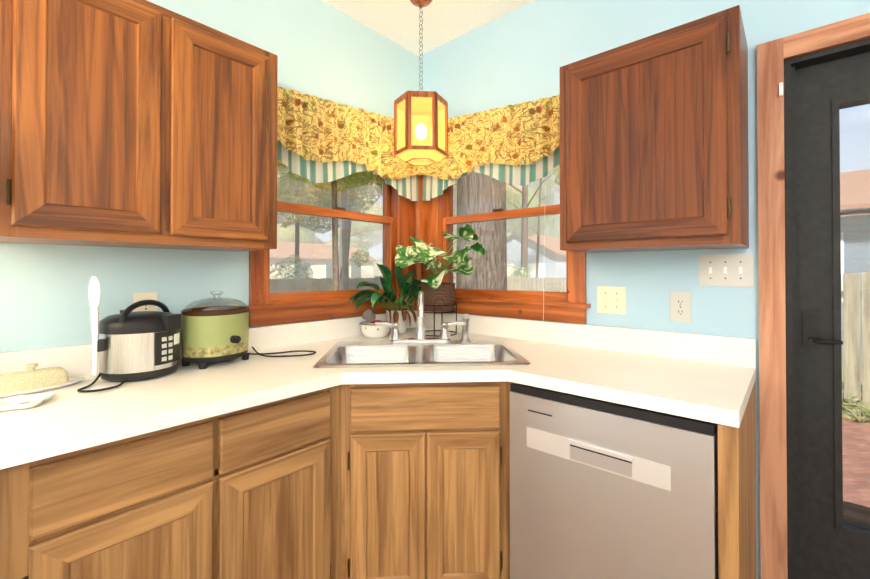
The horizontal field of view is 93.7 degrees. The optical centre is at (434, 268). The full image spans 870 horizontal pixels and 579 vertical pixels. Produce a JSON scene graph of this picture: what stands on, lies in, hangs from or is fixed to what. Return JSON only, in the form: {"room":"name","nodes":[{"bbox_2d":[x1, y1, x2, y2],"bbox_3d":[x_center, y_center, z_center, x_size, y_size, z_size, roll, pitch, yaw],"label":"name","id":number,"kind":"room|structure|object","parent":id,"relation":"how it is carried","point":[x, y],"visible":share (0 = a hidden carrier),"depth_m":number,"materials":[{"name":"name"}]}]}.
{"room":"kitchen","nodes":[
{"label":"kitchen","id":0,"kind":"room"},
{"bbox_2d":[0,0,417,352],"bbox_3d":[-1.382,-0.047,1.229,0.150,2.620,4.000,0,-1,41],"label":"wall","id":1,"kind":"structure","parent":0,"point":[322,49],"depth_m":1.64,"materials":[{"name":"blue paint"}]},
{"bbox_2d":[0,0,277,251],"bbox_3d":[-0.949,-0.443,1.362,0.330,0.734,0.735,0,-1,41],"label":"upper cabinet","id":2,"kind":"object","parent":1,"relation":"attached to","point":[136,123],"visible":1,"depth_m":1.20,"materials":[{"name":"brown wood"}]},
{"bbox_2d":[133,292,157,311],"bbox_3d":[-1.044,0.146,1.476,0.029,0.118,0.074,0,-1,41],"label":"outlet","id":3,"kind":"object","parent":1,"relation":"attached to","point":[137,297],"visible":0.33,"depth_m":1.48,"materials":[{"name":"beige plastic"}]},
{"bbox_2d":[247,160,590,326],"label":"windows","id":4,"kind":"structure","parent":1,"relation":"in","point":[402,219],"depth_m":2.14,"materials":[{"name":"brown wood"}]},
{"bbox_2d":[277,85,559,200],"bbox_3d":[-0.060,-0.642,1.791,1.016,0.460,1.030,0,-1,41],"label":"valance","id":5,"kind":"object","parent":4,"relation":"attached to","point":[320,140],"visible":0.88,"depth_m":2.03,"materials":[{"name":"fabric"}]},
{"bbox_2d":[526,187,545,344],"bbox_3d":[0.475,-0.021,1.943,0.063,0.750,0.109,0,-1,41],"label":"blind cord","id":6,"kind":"object","parent":5,"relation":"hanging from","point":[532,343],"visible":1,"depth_m":1.95,"materials":[{"name":"white fabric"}]},
{"bbox_2d":[321,0,533,55],"bbox_3d":[0.067,-1.419,-0.027,4.000,0.100,4.000,0,-1,41],"label":"ceiling","id":7,"kind":"structure","parent":0,"point":[398,21],"depth_m":2.18,"materials":[{"name":"white paint"}]},
{"bbox_2d":[394,0,447,165],"bbox_3d":[-0.069,-0.937,2.015,0.259,0.824,0.259,0,-1,41],"label":"pendant lamp","id":8,"kind":"object","parent":7,"relation":"hanging from","point":[420,128],"visible":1,"depth_m":1.91,"materials":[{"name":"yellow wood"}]},
{"bbox_2d":[418,0,869,578],"bbox_3d":[1.391,-0.046,1.360,3.850,2.620,0.150,0,-1,41],"label":"wall","id":9,"kind":"structure","parent":0,"point":[526,52],"depth_m":1.75,"materials":[{"name":"blue paint"}]},
{"bbox_2d":[597,286,625,314],"bbox_3d":[0.772,0.138,1.789,0.121,0.119,0.016,0,-1,41],"label":"switch plate","id":10,"kind":"object","parent":9,"relation":"attached to","point":[611,300],"visible":1,"depth_m":1.79,"materials":[{"name":"beige plastic"}]},
{"bbox_2d":[560,5,748,252],"bbox_3d":[0.813,-0.441,1.549,0.580,0.734,0.330,0,-1,41],"label":"upper cabinet","id":11,"kind":"object","parent":9,"relation":"attached to","point":[654,142],"visible":1,"depth_m":1.39,"materials":[{"name":"brown wood"}]},
{"bbox_2d":[670,292,691,322],"bbox_3d":[0.974,0.152,1.617,0.074,0.120,0.008,0,-1,41],"label":"outlet","id":12,"kind":"object","parent":9,"relation":"attached to","point":[680,306],"visible":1,"depth_m":1.61,"materials":[{"name":"grey plastic"}]},
{"bbox_2d":[699,253,753,286],"bbox_3d":[1.082,0.006,1.519,0.167,0.121,0.016,0,-1,41],"label":"switch plate","id":13,"kind":"object","parent":9,"relation":"attached to","point":[733,270],"visible":1,"depth_m":1.52,"materials":[{"name":"grey plastic"}]},
{"bbox_2d":[757,13,869,578],"bbox_3d":[1.597,0.231,1.163,1.047,2.062,0.169,0,-1,41],"label":"door frame","id":14,"kind":"structure","parent":9,"relation":"attached to","point":[783,59],"depth_m":1.41,"materials":[{"name":"brown wood"}]},
{"bbox_2d":[779,82,782,96],"bbox_3d":[1.193,-0.618,1.405,0.010,0.045,0.010,0,-1,41],"label":"sensor","id":15,"kind":"object","parent":14,"relation":"attached to","point":[780,88],"visible":1,"depth_m":1.40,"materials":[{"name":"white plastic"}]},
{"bbox_2d":[795,52,869,578],"bbox_3d":[1.595,0.272,1.160,0.859,1.956,0.085,0,-1,41],"label":"entry door","id":16,"kind":"structure","parent":9,"relation":"in","point":[833,544],"depth_m":1.39,"materials":[{"name":"black paint"}]},
{"bbox_3d":[0.067,1.301,-0.051,4.000,0.100,4.000,0,-1,41],"label":"floor","id":17,"kind":"structure","parent":0,"visible":0},
{"bbox_2d":[0,386,335,578],"bbox_3d":[-0.820,0.828,1.293,0.598,0.870,0.856,0,-1,41],"label":"base cabinet","id":18,"kind":"object","parent":17,"relation":"on","point":[248,493],"depth_m":1.06,"materials":[{"name":"brown wood"}]},
{"bbox_2d":[0,290,539,469],"bbox_3d":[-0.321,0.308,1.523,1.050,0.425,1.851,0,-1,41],"label":"countertop","id":19,"kind":"structure","parent":18,"relation":"on","point":[483,348],"depth_m":1.34,"materials":[{"name":"beige laminate"}]},
{"bbox_2d":[0,392,54,411],"bbox_3d":[-1.050,0.341,1.035,0.118,0.015,0.136,0,-1,21],"label":"spoon rest","id":20,"kind":"object","parent":19,"relation":"on","point":[19,402],"visible":1,"depth_m":1.05,"materials":[{"name":"white ceramic"}]},
{"bbox_2d":[0,363,84,397],"bbox_3d":[-1.158,0.311,1.170,0.106,0.077,0.241,0,-1,35],"label":"butter dish","id":21,"kind":"object","parent":19,"relation":"on","point":[32,379],"visible":1,"depth_m":1.16,"materials":[{"name":"white ceramic"}]},
{"bbox_2d":[88,276,180,381],"bbox_3d":[-0.965,0.187,1.328,0.228,0.328,0.244,0,-1,4],"label":"rice cooker","id":22,"kind":"object","parent":19,"relation":"on","point":[128,345],"visible":1,"depth_m":1.25,"materials":[{"name":"silver metal"}]},
{"bbox_2d":[77,373,124,391],"bbox_3d":[-1.002,0.264,1.291,0.270,0.173,0.224,0,-1,41],"label":"cord","id":23,"kind":"object","parent":22,"relation":"attached to","point":[93,382],"visible":0.54,"depth_m":1.17,"materials":[{"name":"black rubber"}]},
{"bbox_2d":[181,291,249,368],"bbox_3d":[-0.810,0.217,1.527,0.227,0.270,0.239,0,-1,28],"label":"slow cooker","id":24,"kind":"object","parent":19,"relation":"on","point":[210,333],"visible":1,"depth_m":1.45,"materials":[{"name":"ceramic"}]},
{"bbox_2d":[249,346,315,356],"bbox_3d":[-0.642,0.329,1.661,0.305,0.046,0.105,0,-1,-9],"label":"cord","id":25,"kind":"object","parent":24,"relation":"attached to","point":[263,354],"visible":0.88,"depth_m":1.66,"materials":[{"name":"black rubber"}]},
{"bbox_2d":[359,309,391,337],"bbox_3d":[-0.312,0.284,2.144,0.169,0.148,0.169,0,-1,41],"label":"bowl","id":26,"kind":"object","parent":19,"relation":"on","point":[369,328],"visible":0.85,"depth_m":2.09,"materials":[{"name":"ceramic"}]},
{"bbox_2d":[348,263,425,333],"bbox_3d":[-0.183,0.147,2.185,0.305,0.422,0.556,0,-1,41],"label":"peace lily","id":27,"kind":"object","parent":19,"relation":"on","point":[409,287],"visible":0.94,"depth_m":2.20,"materials":[{"name":"green plant"}]},
{"bbox_2d":[313,340,530,367],"bbox_3d":[-0.057,0.435,1.726,0.800,0.175,0.520,0,-1,-4],"label":"sink","id":28,"kind":"object","parent":19,"relation":"in","point":[391,353],"depth_m":1.85,"materials":[{"name":"silver metal"}]},
{"bbox_2d":[375,290,470,343],"bbox_3d":[-0.051,0.224,1.874,0.454,0.250,0.179,0,-1,-4],"label":"faucet","id":29,"kind":"object","parent":19,"relation":"on","point":[444,336],"depth_m":1.91,"materials":[{"name":"silver metal"}]},
{"bbox_2d":[394,224,484,336],"bbox_3d":[-0.030,0.062,2.173,0.515,0.590,0.377,0,-1,41],"label":"potted plant","id":30,"kind":"object","parent":19,"relation":"on","point":[439,296],"visible":0.96,"depth_m":2.15,"materials":[{"name":"green plant"}]},
{"bbox_2d":[336,381,512,578],"bbox_3d":[-0.033,0.830,1.450,0.472,0.870,0.472,0,-1,41],"label":"base cabinet","id":31,"kind":"object","parent":17,"relation":"on","point":[383,481],"depth_m":1.43,"materials":[{"name":"brown wood"}]},
{"bbox_2d":[516,321,755,427],"bbox_3d":[0.552,0.366,1.569,1.043,0.312,0.630,0,-1,41],"label":"countertop","id":32,"kind":"structure","parent":31,"relation":"on","point":[708,378],"depth_m":1.45,"materials":[{"name":"beige laminate"}]},
{"bbox_2d":[510,382,718,578],"bbox_3d":[0.680,0.832,1.443,0.596,0.866,0.630,0,-1,41],"label":"dishwasher","id":33,"kind":"object","parent":17,"relation":"on","point":[600,489],"visible":0.88,"depth_m":1.19,"materials":[{"name":"silver metal"}]},
{"label":"outside","id":34,"kind":"structure","parent":0,"visible":0},
{"bbox_2d":[269,110,869,526],"bbox_3d":[-0.107,-8.270,2.645,140.000,21.505,140.000,0,-1,41],"label":"outdoor view","id":35,"kind":"object","parent":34,"point":[529,232],"depth_m":11.97,"materials":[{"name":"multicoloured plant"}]}
]}

